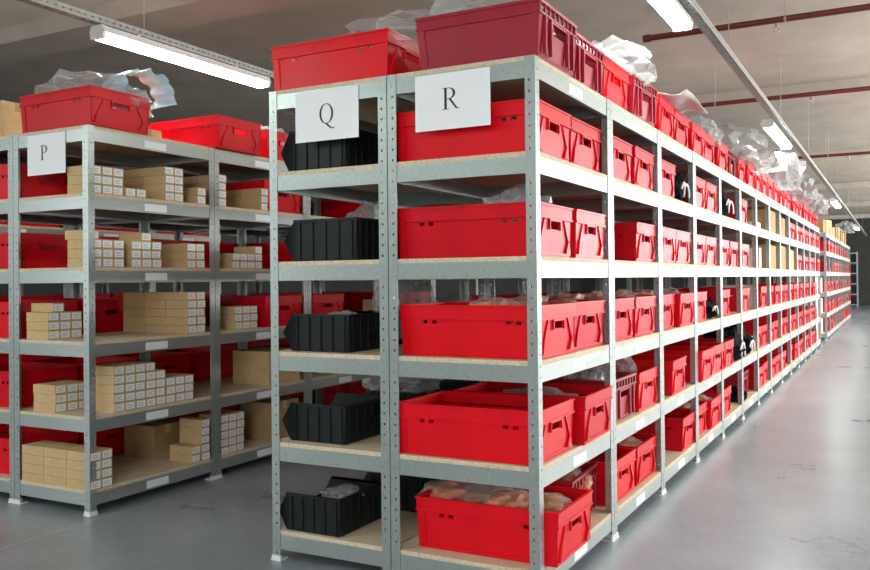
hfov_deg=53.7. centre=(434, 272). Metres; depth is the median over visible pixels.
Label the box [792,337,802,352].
plastic crate
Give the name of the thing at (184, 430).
cardboard box
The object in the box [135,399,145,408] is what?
cardboard box
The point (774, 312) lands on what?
plastic crate
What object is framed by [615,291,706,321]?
plastic crate
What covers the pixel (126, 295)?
cardboard box
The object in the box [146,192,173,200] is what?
cardboard box
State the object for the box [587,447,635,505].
plastic crate
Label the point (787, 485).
floor
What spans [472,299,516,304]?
packet
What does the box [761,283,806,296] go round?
plastic crate
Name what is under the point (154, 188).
cardboard box
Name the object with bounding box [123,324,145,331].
cardboard box
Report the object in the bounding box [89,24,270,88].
lamp
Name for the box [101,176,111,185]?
cardboard box
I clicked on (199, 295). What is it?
cardboard box
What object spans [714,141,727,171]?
plastic crate
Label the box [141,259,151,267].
cardboard box
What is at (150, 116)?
plastic bag
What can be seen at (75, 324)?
cardboard box
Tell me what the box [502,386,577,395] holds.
plastic bag
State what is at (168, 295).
cardboard box
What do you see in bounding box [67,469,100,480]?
cardboard box
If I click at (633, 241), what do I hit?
plastic crate
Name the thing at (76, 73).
plastic bag
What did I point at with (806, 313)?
plastic crate
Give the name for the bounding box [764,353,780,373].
plastic crate
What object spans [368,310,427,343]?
storage bin
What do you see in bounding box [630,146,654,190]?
plastic crate
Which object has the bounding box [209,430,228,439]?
cardboard box
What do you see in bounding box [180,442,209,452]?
cardboard box
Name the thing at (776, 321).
plastic crate
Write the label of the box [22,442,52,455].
cardboard box
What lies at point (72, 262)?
cardboard box
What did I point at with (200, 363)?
plastic crate
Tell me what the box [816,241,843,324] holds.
shelving unit
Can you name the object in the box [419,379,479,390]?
storage bin
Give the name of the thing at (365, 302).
cardboard box
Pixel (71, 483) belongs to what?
cardboard box
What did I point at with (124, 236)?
cardboard box
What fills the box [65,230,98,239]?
cardboard box
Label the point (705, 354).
plastic crate
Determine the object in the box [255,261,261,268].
cardboard box
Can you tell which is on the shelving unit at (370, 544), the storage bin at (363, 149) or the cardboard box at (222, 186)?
the storage bin at (363, 149)
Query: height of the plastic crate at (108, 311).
0.200 m
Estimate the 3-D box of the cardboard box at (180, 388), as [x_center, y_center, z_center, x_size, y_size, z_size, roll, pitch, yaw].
[-1.537,0.664,4.960,0.175,0.047,0.070,-1,-1,28]
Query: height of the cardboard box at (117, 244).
0.047 m
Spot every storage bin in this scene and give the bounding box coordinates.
[280,476,381,537]
[281,129,382,170]
[282,392,384,444]
[283,311,383,352]
[284,217,382,261]
[364,472,448,512]
[365,383,450,419]
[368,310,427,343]
[393,139,398,161]
[394,225,400,258]
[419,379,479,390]
[703,328,745,360]
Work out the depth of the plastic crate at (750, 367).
8.03 m
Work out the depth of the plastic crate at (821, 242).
16.23 m
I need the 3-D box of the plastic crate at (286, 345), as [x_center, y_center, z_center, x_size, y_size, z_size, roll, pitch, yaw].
[-0.831,0.644,6.706,0.600,0.200,0.400,-1,-1,28]
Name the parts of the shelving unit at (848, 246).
post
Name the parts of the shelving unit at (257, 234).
post, post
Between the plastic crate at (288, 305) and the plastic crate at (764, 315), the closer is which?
the plastic crate at (288, 305)
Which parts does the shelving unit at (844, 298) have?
post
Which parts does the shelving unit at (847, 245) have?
post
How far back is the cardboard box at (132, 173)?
4.95 m
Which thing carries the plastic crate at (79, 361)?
on the shelving unit at (7, 414)
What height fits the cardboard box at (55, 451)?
0.047 m
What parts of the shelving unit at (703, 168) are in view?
post, post, post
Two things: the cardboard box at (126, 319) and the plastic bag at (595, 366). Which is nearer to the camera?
the plastic bag at (595, 366)
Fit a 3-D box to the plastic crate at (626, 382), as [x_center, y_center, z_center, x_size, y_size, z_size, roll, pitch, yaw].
[0.690,0.606,4.258,0.521,0.205,0.416,-1,-1,28]
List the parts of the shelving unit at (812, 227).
post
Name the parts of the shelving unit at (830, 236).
post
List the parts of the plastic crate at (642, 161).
handle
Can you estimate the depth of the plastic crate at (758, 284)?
10.71 m
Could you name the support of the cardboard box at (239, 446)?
on the shelving unit at (240, 167)
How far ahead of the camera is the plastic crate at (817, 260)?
14.07 m
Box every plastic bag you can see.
[34,69,117,108]
[102,84,154,117]
[261,126,285,145]
[321,484,358,498]
[328,310,355,313]
[359,203,378,218]
[361,376,432,390]
[369,9,458,21]
[372,279,437,338]
[415,0,547,28]
[465,483,512,490]
[487,185,530,202]
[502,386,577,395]
[563,366,603,379]
[594,40,655,88]
[594,356,635,371]
[688,116,720,147]
[703,124,772,164]
[726,145,772,177]
[753,149,805,195]
[775,169,817,205]
[795,191,830,216]
[835,220,855,233]
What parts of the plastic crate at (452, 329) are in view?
handle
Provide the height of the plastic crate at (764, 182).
0.200 m
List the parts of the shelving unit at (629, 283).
post, post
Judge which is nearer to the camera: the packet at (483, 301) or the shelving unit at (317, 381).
the packet at (483, 301)
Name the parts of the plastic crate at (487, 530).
handle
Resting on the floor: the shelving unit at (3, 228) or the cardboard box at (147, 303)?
the shelving unit at (3, 228)
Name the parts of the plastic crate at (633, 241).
handle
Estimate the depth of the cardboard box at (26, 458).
4.55 m
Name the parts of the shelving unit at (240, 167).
post, post, post, post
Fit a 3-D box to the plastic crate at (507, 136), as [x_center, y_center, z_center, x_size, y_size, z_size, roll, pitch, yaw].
[0.198,-0.537,3.451,0.600,0.200,0.400,-1,-1,28]
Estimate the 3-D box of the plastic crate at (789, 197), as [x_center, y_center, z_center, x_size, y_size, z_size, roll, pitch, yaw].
[4.120,-0.860,10.758,0.600,0.200,0.400,-1,-1,29]
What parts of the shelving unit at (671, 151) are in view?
post, post, post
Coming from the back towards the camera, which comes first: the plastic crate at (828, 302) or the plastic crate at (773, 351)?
the plastic crate at (828, 302)
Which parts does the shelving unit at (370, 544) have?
post, post, post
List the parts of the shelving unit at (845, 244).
post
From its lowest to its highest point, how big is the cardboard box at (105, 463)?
0.047 m
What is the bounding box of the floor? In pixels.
[0,305,869,569]
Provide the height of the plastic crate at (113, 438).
0.200 m
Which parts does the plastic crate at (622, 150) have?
handle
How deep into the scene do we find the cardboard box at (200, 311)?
5.07 m
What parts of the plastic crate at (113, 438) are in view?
handle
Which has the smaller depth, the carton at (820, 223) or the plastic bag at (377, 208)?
the plastic bag at (377, 208)
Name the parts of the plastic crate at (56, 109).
handle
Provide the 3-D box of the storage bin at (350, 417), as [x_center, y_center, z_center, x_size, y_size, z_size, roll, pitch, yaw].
[-0.427,0.635,3.775,0.343,0.161,0.363,-1,-1,28]
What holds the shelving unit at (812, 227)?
on the floor
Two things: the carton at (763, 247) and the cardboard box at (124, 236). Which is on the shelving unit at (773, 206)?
the carton at (763, 247)
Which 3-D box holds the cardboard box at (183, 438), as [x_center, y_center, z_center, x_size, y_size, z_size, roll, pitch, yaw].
[-1.437,0.989,5.130,0.175,0.047,0.070,-1,-1,28]
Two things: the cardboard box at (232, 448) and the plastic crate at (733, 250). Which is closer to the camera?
the cardboard box at (232, 448)
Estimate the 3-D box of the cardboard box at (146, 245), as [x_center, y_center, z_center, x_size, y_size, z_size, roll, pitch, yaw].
[-1.661,-0.148,4.751,0.175,0.047,0.070,-1,-1,28]
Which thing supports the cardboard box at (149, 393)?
on the cardboard box at (151, 401)
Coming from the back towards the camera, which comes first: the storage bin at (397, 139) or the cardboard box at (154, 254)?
the cardboard box at (154, 254)
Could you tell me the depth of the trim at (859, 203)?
26.93 m
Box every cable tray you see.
[17,0,273,80]
[678,0,866,235]
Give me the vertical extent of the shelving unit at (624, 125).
1.990 m
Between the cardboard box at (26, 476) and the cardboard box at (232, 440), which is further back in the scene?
the cardboard box at (232, 440)
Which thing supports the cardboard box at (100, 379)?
on the cardboard box at (100, 388)
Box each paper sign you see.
[27,131,65,175]
[295,85,358,142]
[415,67,490,131]
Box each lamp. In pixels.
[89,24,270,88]
[648,0,692,31]
[760,119,791,149]
[829,198,840,207]
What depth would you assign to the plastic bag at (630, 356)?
4.59 m
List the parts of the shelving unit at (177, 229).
post, post, post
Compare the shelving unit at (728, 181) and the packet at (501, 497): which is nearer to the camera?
the packet at (501, 497)
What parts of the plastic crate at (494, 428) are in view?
handle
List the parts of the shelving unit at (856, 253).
post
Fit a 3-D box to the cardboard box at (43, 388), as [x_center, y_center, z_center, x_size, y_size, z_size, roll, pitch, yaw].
[-2.058,0.618,4.585,0.175,0.047,0.070,-1,-1,28]
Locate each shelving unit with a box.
[0,135,142,503]
[0,224,67,423]
[13,124,216,516]
[22,226,151,297]
[79,168,240,410]
[108,231,220,293]
[147,148,307,478]
[180,197,314,403]
[244,179,378,403]
[259,195,347,292]
[269,76,483,569]
[319,206,433,403]
[387,54,615,569]
[397,201,550,300]
[424,279,477,379]
[465,278,599,293]
[490,101,664,538]
[563,278,635,291]
[569,277,664,289]
[590,131,698,492]
[614,152,723,460]
[627,277,687,291]
[665,168,743,437]
[688,180,759,418]
[706,190,771,403]
[723,198,782,392]
[726,205,791,380]
[747,210,798,372]
[758,215,805,366]
[767,219,811,355]
[773,223,816,353]
[781,226,820,348]
[790,232,830,340]
[800,234,833,334]
[805,237,836,331]
[811,240,841,328]
[815,238,839,329]
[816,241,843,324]
[821,243,845,322]
[821,244,847,321]
[822,245,849,319]
[827,246,850,318]
[838,252,858,306]
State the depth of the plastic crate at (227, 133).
5.28 m
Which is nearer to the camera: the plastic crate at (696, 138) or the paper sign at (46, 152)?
the paper sign at (46, 152)
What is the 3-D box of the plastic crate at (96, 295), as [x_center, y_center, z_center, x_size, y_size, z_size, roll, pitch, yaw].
[-3.209,0.291,7.505,0.600,0.200,0.400,-1,-1,28]
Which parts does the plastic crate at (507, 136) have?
handle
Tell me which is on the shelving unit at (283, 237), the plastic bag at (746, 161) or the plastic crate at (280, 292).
the plastic crate at (280, 292)
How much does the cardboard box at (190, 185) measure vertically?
0.047 m
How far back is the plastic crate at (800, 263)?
11.84 m
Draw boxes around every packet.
[423,480,472,500]
[464,486,494,503]
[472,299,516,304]
[485,489,528,508]
[506,302,555,324]
[512,295,547,301]
[527,494,569,512]
[552,293,583,298]
[557,470,592,489]
[582,292,602,296]
[615,291,634,294]
[617,437,641,446]
[632,290,653,293]
[677,403,690,408]
[693,395,711,400]
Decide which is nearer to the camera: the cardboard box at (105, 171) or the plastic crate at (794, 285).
the cardboard box at (105, 171)
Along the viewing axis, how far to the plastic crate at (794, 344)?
10.82 m
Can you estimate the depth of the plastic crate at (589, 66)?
3.71 m
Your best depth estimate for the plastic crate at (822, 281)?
16.22 m
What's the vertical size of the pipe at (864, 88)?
0.492 m
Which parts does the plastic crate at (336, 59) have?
handle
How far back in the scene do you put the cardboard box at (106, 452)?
4.45 m
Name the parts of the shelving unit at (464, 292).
post, post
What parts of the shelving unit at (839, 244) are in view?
post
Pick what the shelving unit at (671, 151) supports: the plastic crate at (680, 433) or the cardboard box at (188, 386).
the plastic crate at (680, 433)
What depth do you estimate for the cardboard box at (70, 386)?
4.61 m
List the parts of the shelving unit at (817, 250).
post, post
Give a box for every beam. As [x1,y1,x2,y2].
[0,0,319,63]
[682,77,869,113]
[740,148,869,165]
[779,181,869,191]
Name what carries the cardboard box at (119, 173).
on the cardboard box at (118, 182)
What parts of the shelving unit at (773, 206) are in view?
post, post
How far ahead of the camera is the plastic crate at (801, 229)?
11.80 m
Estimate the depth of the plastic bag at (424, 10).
3.52 m
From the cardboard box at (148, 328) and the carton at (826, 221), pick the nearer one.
the cardboard box at (148, 328)
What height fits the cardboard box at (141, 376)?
0.047 m
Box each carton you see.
[0,100,21,135]
[124,419,179,459]
[147,129,161,137]
[233,347,299,384]
[241,396,298,440]
[723,285,754,308]
[746,209,775,233]
[746,221,759,227]
[748,245,775,268]
[749,248,760,267]
[775,216,784,236]
[776,245,785,268]
[785,249,793,269]
[790,277,817,293]
[798,300,817,316]
[817,220,824,231]
[818,278,821,291]
[819,318,822,332]
[820,298,822,312]
[824,220,828,233]
[828,220,831,235]
[837,227,839,240]
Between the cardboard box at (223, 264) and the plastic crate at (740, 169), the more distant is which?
the plastic crate at (740, 169)
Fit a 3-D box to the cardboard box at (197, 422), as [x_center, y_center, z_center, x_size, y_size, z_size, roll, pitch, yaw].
[-1.436,0.892,5.130,0.175,0.047,0.070,-1,-1,28]
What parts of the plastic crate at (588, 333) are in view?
handle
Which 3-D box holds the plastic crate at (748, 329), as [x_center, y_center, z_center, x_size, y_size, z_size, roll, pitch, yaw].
[2.823,0.621,8.314,0.600,0.200,0.400,-1,-1,28]
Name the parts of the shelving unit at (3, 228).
post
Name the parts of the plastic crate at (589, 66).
handle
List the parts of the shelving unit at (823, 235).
post, post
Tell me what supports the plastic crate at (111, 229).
on the shelving unit at (108, 233)
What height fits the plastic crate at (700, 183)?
0.200 m
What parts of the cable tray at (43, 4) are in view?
hanger rod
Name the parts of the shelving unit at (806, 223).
post, post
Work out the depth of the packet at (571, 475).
3.75 m
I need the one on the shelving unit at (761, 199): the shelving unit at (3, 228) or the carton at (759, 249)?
the carton at (759, 249)
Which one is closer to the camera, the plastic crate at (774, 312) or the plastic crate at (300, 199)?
the plastic crate at (300, 199)
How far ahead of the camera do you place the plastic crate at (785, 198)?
10.17 m
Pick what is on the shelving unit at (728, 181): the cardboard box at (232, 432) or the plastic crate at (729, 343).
the plastic crate at (729, 343)
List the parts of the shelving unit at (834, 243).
post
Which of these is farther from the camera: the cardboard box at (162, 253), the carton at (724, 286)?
the carton at (724, 286)
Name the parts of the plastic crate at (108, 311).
handle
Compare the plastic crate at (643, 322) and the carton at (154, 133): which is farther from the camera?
the carton at (154, 133)
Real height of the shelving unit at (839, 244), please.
1.990 m
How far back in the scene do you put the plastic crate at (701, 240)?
5.79 m
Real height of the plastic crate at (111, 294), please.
0.200 m
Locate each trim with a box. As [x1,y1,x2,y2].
[806,201,869,208]
[817,214,869,219]
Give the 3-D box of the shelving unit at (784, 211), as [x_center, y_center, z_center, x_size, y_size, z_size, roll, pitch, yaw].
[3.800,0.233,10.113,0.635,1.990,0.928,-1,-1,28]
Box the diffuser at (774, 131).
[764,125,790,148]
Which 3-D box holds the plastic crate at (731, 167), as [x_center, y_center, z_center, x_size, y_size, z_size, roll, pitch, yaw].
[2.177,-0.875,7.062,0.521,0.205,0.416,-1,-1,28]
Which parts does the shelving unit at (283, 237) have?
post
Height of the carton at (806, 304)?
0.290 m
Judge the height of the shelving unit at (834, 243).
1.990 m
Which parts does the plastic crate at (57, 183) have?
handle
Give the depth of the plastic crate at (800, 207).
11.81 m
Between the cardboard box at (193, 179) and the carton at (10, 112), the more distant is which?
the cardboard box at (193, 179)
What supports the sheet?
on the plastic crate at (664, 109)
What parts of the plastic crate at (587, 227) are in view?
handle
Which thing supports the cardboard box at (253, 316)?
on the cardboard box at (253, 324)
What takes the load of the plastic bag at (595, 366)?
in the plastic crate at (626, 382)
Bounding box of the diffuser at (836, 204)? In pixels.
[831,201,840,207]
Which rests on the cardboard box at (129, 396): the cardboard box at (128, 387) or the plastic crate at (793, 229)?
the cardboard box at (128, 387)
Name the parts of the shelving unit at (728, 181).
post, post, post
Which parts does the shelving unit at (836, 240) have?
post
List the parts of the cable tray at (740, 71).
hanger rod, hanger rod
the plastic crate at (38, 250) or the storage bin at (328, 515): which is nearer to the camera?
the storage bin at (328, 515)
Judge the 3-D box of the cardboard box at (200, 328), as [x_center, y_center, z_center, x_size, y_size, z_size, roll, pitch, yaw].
[-1.458,0.330,5.112,0.175,0.047,0.070,-1,-1,28]
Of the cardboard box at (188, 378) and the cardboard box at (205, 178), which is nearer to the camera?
the cardboard box at (188, 378)
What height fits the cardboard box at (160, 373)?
0.047 m
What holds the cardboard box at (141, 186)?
on the cardboard box
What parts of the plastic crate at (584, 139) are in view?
handle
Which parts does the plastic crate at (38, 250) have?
handle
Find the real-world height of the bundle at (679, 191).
0.224 m
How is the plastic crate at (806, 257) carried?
on the shelving unit at (806, 223)
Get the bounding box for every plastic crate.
[0,163,67,199]
[0,232,68,268]
[0,295,62,299]
[0,300,78,337]
[0,353,8,362]
[0,362,78,407]
[0,424,79,474]
[19,85,150,134]
[20,223,59,227]
[21,354,60,360]
[21,357,138,380]
[24,427,123,455]
[27,298,123,333]
[58,294,109,298]
[59,225,107,229]
[99,236,118,239]
[100,351,191,373]
[103,293,122,296]
[108,228,138,231]
[150,114,261,155]
[151,239,191,243]
[155,231,184,234]
[159,347,236,381]
[164,413,192,420]
[184,233,208,235]
[191,241,236,267]
[192,404,237,416]
[198,342,270,349]
[205,295,302,326]
[207,294,265,294]
[226,180,300,213]
[247,242,293,268]
[247,293,312,293]
[248,339,287,346]
[256,129,288,160]
[266,294,344,313]
[270,28,421,90]
[280,292,344,307]
[282,343,290,347]
[282,390,313,402]
[300,199,311,213]
[312,383,345,404]
[321,200,366,217]
[322,291,365,310]
[344,378,373,393]
[348,291,429,310]
[395,390,574,465]
[396,99,571,161]
[397,202,572,258]
[399,302,576,359]
[415,0,577,76]
[415,480,592,567]
[452,300,604,350]
[453,381,612,445]
[471,294,570,299]
[501,297,634,342]
[541,292,592,293]
[541,296,655,336]
[544,370,636,421]
[549,462,597,510]
[569,116,601,171]
[569,209,605,258]
[571,294,674,329]
[572,33,604,94]
[585,364,658,411]
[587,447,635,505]
[599,134,632,182]
[601,55,628,110]
[604,433,657,485]
[606,222,656,261]
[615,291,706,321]
[616,354,686,395]
[627,74,657,126]
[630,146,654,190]
[636,409,695,451]
[638,346,713,382]
[643,289,729,316]
[654,94,674,138]
[655,159,675,197]
[656,227,676,262]
[665,342,724,374]
[672,288,749,311]
[673,109,688,147]
[674,293,694,326]
[675,230,690,263]
[676,400,706,434]
[678,338,733,368]
[681,175,705,208]
[688,122,704,156]
[691,234,705,264]
[698,286,766,306]
[698,326,761,349]
[699,393,721,428]
[702,385,731,414]
[703,132,714,163]
[704,181,716,212]
[704,236,716,265]
[711,286,773,304]
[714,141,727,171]
[715,239,729,265]
[716,370,748,391]
[727,149,736,176]
[728,198,747,222]
[728,241,738,266]
[736,157,745,182]
[738,244,749,266]
[743,321,774,340]
[743,324,767,345]
[743,364,764,389]
[745,164,754,187]
[745,284,796,299]
[748,320,778,338]
[751,318,783,334]
[751,361,767,382]
[754,169,761,191]
[758,284,792,299]
[758,285,783,301]
[758,316,787,334]
[759,356,776,377]
[761,173,767,195]
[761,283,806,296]
[763,285,779,303]
[764,315,792,330]
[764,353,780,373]
[767,178,773,199]
[771,313,796,329]
[772,350,785,368]
[773,182,778,202]
[774,312,800,326]
[774,344,792,362]
[778,187,783,205]
[782,310,807,323]
[782,311,802,325]
[783,195,787,207]
[783,285,787,301]
[784,309,809,322]
[784,342,797,359]
[785,222,792,238]
[787,195,790,210]
[790,196,795,213]
[791,307,812,320]
[791,339,801,355]
[792,224,795,239]
[792,283,802,297]
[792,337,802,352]
[795,226,800,241]
[795,255,799,269]
[796,200,798,215]
[799,206,801,216]
[799,256,801,269]
[799,307,814,319]
[799,334,808,347]
[800,228,803,242]
[802,206,805,219]
[805,257,808,270]
[806,207,808,220]
[806,283,808,296]
[806,330,814,343]
[808,209,811,222]
[808,258,812,270]
[811,233,814,246]
[811,282,814,295]
[816,259,818,270]
[820,241,829,251]
[820,261,823,271]
[822,281,828,291]
[823,301,829,311]
[823,320,828,331]
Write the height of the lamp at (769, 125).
0.100 m
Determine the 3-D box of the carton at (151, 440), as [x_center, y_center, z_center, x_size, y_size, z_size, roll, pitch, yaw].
[-1.722,1.013,5.242,0.251,0.201,0.220,-1,-1,28]
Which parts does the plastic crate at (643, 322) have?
handle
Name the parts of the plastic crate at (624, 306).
handle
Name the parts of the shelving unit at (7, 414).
post, post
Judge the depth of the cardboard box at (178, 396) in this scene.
4.92 m
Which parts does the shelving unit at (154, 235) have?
post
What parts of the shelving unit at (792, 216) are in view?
post, post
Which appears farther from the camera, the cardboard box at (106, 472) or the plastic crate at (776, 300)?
the plastic crate at (776, 300)
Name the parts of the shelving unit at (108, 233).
post, post, post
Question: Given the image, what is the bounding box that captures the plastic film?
[102,68,176,109]
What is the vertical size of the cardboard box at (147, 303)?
0.047 m
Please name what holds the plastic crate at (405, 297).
on the shelving unit at (430, 280)
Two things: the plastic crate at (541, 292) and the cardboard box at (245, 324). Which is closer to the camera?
the cardboard box at (245, 324)
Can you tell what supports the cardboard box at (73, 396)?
on the cardboard box at (73, 405)
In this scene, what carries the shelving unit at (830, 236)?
on the floor
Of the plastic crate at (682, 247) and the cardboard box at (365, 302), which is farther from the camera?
the cardboard box at (365, 302)
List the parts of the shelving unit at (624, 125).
post, post, post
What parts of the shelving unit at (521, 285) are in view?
post, post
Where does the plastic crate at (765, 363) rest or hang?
on the shelving unit at (761, 199)
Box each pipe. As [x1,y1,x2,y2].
[643,0,869,42]
[700,68,869,106]
[754,151,869,161]
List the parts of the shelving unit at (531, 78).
post, post, post, post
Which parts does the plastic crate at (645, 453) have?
handle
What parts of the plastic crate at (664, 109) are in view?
handle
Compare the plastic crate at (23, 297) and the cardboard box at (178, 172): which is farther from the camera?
the plastic crate at (23, 297)
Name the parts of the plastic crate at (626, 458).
handle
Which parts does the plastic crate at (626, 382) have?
handle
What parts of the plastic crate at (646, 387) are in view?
handle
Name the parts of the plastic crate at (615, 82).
handle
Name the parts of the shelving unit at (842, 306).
post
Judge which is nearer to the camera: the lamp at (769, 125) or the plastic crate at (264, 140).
the plastic crate at (264, 140)
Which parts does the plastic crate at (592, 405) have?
handle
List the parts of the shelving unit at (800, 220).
post, post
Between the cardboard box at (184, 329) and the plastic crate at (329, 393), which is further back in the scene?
the plastic crate at (329, 393)
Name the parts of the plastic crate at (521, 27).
handle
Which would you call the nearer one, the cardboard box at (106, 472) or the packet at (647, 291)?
the cardboard box at (106, 472)
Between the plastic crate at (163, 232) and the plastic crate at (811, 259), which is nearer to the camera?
the plastic crate at (163, 232)
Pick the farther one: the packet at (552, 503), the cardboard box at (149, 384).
the cardboard box at (149, 384)
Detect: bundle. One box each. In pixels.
[674,174,689,200]
[706,297,718,318]
[717,190,733,216]
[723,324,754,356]
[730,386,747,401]
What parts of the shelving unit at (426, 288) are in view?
post, post, post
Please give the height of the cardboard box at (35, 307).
0.047 m
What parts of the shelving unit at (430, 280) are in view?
post, post, post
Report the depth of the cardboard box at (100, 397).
4.53 m
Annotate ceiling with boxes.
[0,0,869,219]
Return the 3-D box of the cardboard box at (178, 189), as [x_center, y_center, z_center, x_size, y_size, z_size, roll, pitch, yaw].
[-1.547,-0.479,4.969,0.175,0.047,0.070,-1,-1,28]
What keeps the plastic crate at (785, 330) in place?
on the shelving unit at (784, 211)
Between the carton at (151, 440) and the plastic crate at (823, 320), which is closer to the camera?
the carton at (151, 440)
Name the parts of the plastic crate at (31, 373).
handle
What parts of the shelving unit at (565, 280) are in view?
post, post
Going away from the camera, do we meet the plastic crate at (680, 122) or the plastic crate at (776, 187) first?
the plastic crate at (680, 122)
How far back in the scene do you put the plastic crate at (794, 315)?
11.03 m
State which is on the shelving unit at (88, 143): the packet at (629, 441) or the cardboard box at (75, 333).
the cardboard box at (75, 333)
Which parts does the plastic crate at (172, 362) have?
handle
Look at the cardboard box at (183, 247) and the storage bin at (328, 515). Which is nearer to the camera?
the storage bin at (328, 515)
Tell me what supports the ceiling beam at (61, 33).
attached to the ceiling
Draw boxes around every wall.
[0,175,580,302]
[581,218,869,304]
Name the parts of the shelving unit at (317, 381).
post, post, post, post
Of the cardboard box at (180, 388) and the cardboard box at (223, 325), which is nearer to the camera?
the cardboard box at (180, 388)
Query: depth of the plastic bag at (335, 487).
3.75 m
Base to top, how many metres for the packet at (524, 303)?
0.102 m
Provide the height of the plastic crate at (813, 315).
0.200 m
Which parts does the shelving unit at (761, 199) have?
post, post, post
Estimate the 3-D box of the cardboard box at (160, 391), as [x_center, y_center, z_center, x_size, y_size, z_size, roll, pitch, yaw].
[-1.608,0.664,4.828,0.175,0.047,0.070,-1,-1,28]
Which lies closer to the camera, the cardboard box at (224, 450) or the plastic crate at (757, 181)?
the cardboard box at (224, 450)
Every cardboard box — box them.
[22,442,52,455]
[22,454,43,464]
[22,463,43,474]
[22,472,43,483]
[26,312,58,321]
[27,321,59,330]
[27,330,59,339]
[31,303,63,311]
[33,383,65,394]
[33,402,66,412]
[34,393,66,403]
[35,440,64,444]
[44,445,74,458]
[44,456,66,468]
[44,466,66,477]
[44,475,66,486]
[47,381,77,392]
[58,443,83,447]
[59,312,70,320]
[59,321,70,329]
[60,330,70,338]
[60,380,86,390]
[64,311,81,319]
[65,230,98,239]
[67,165,100,175]
[67,184,101,193]
[67,392,77,401]
[67,401,77,410]
[67,448,100,461]
[67,459,100,470]
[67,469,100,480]
[67,478,100,490]
[68,174,101,184]
[68,239,101,248]
[68,249,101,257]
[68,258,101,267]
[68,329,81,337]
[69,320,81,328]
[77,400,86,408]
[78,391,86,399]
[79,446,111,459]
[92,364,124,375]
[92,375,124,384]
[93,402,124,412]
[96,384,123,393]
[96,393,124,403]
[100,239,112,248]
[101,166,112,176]
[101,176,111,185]
[101,457,111,468]
[101,467,111,478]
[101,476,112,487]
[102,185,112,194]
[102,249,112,257]
[102,258,112,266]
[104,363,134,373]
[112,177,122,186]
[113,168,123,177]
[113,186,122,195]
[113,240,123,248]
[113,249,123,257]
[113,258,123,266]
[118,362,144,372]
[119,233,150,241]
[121,250,140,258]
[123,168,141,178]
[123,177,142,186]
[123,185,142,188]
[123,187,135,196]
[123,292,143,299]
[123,300,143,307]
[123,308,143,315]
[123,316,144,323]
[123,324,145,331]
[124,241,141,249]
[124,259,140,267]
[124,373,134,382]
[124,382,134,392]
[125,391,135,401]
[125,400,134,410]
[127,361,154,371]
[135,372,145,381]
[135,381,144,390]
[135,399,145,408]
[136,189,145,197]
[136,390,145,399]
[141,250,150,258]
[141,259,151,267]
[142,166,173,176]
[142,241,150,249]
[143,175,173,184]
[143,183,173,192]
[144,292,164,299]
[144,300,165,307]
[144,308,168,316]
[144,316,165,324]
[144,324,165,332]
[145,379,155,388]
[145,388,154,397]
[145,397,155,406]
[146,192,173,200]
[146,371,155,380]
[151,242,160,250]
[151,250,160,258]
[152,259,161,267]
[155,369,164,378]
[155,378,164,387]
[155,387,164,396]
[156,395,165,404]
[159,244,164,251]
[161,252,167,260]
[165,243,195,251]
[165,252,195,259]
[165,260,195,267]
[165,292,195,299]
[165,374,183,384]
[165,376,174,385]
[165,385,175,394]
[166,300,196,308]
[166,308,196,316]
[166,317,195,324]
[166,325,196,333]
[166,394,174,403]
[167,373,193,383]
[170,443,199,454]
[170,453,199,463]
[174,168,182,176]
[174,176,182,185]
[174,185,182,193]
[174,193,182,201]
[175,392,184,401]
[176,384,184,392]
[179,426,209,435]
[179,434,209,443]
[180,416,209,427]
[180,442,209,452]
[183,176,196,184]
[183,184,196,187]
[183,187,205,196]
[183,196,205,203]
[184,382,192,391]
[185,391,192,399]
[196,244,203,251]
[196,252,204,259]
[196,260,204,267]
[196,292,204,299]
[196,300,204,307]
[196,316,205,324]
[197,174,225,183]
[197,182,225,190]
[197,308,204,315]
[197,324,204,332]
[199,413,227,423]
[200,451,209,460]
[205,190,225,198]
[206,198,225,205]
[208,411,236,421]
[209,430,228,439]
[209,438,227,446]
[210,422,227,431]
[210,446,228,455]
[217,253,239,260]
[218,314,241,321]
[218,322,241,329]
[220,261,239,268]
[220,306,241,313]
[221,409,243,419]
[226,190,240,197]
[226,197,239,204]
[226,204,239,207]
[228,421,235,429]
[228,436,235,445]
[229,428,235,437]
[229,444,235,452]
[234,246,261,253]
[235,305,256,312]
[236,419,243,427]
[236,427,243,435]
[236,434,243,443]
[236,442,243,450]
[239,261,247,268]
[240,188,267,196]
[240,196,267,203]
[240,203,267,210]
[240,253,246,260]
[242,306,249,313]
[242,314,249,320]
[242,321,249,328]
[247,254,254,260]
[247,313,257,320]
[248,261,254,268]
[250,321,256,328]
[255,254,261,260]
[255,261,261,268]
[362,205,372,210]
[362,211,372,216]
[363,300,373,305]
[363,306,373,310]
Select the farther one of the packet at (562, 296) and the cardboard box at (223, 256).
the cardboard box at (223, 256)
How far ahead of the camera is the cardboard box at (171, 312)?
5.01 m
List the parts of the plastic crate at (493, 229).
handle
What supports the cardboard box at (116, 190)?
on the shelving unit at (88, 143)
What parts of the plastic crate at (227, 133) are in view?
handle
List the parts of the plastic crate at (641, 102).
handle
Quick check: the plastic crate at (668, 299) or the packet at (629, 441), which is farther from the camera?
the plastic crate at (668, 299)
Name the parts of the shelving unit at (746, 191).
post, post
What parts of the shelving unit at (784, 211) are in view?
post, post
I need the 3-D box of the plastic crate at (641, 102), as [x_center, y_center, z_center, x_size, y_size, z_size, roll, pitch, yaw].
[0.877,-0.883,4.582,0.521,0.205,0.416,-1,-1,31]
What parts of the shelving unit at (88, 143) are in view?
post, post, post, post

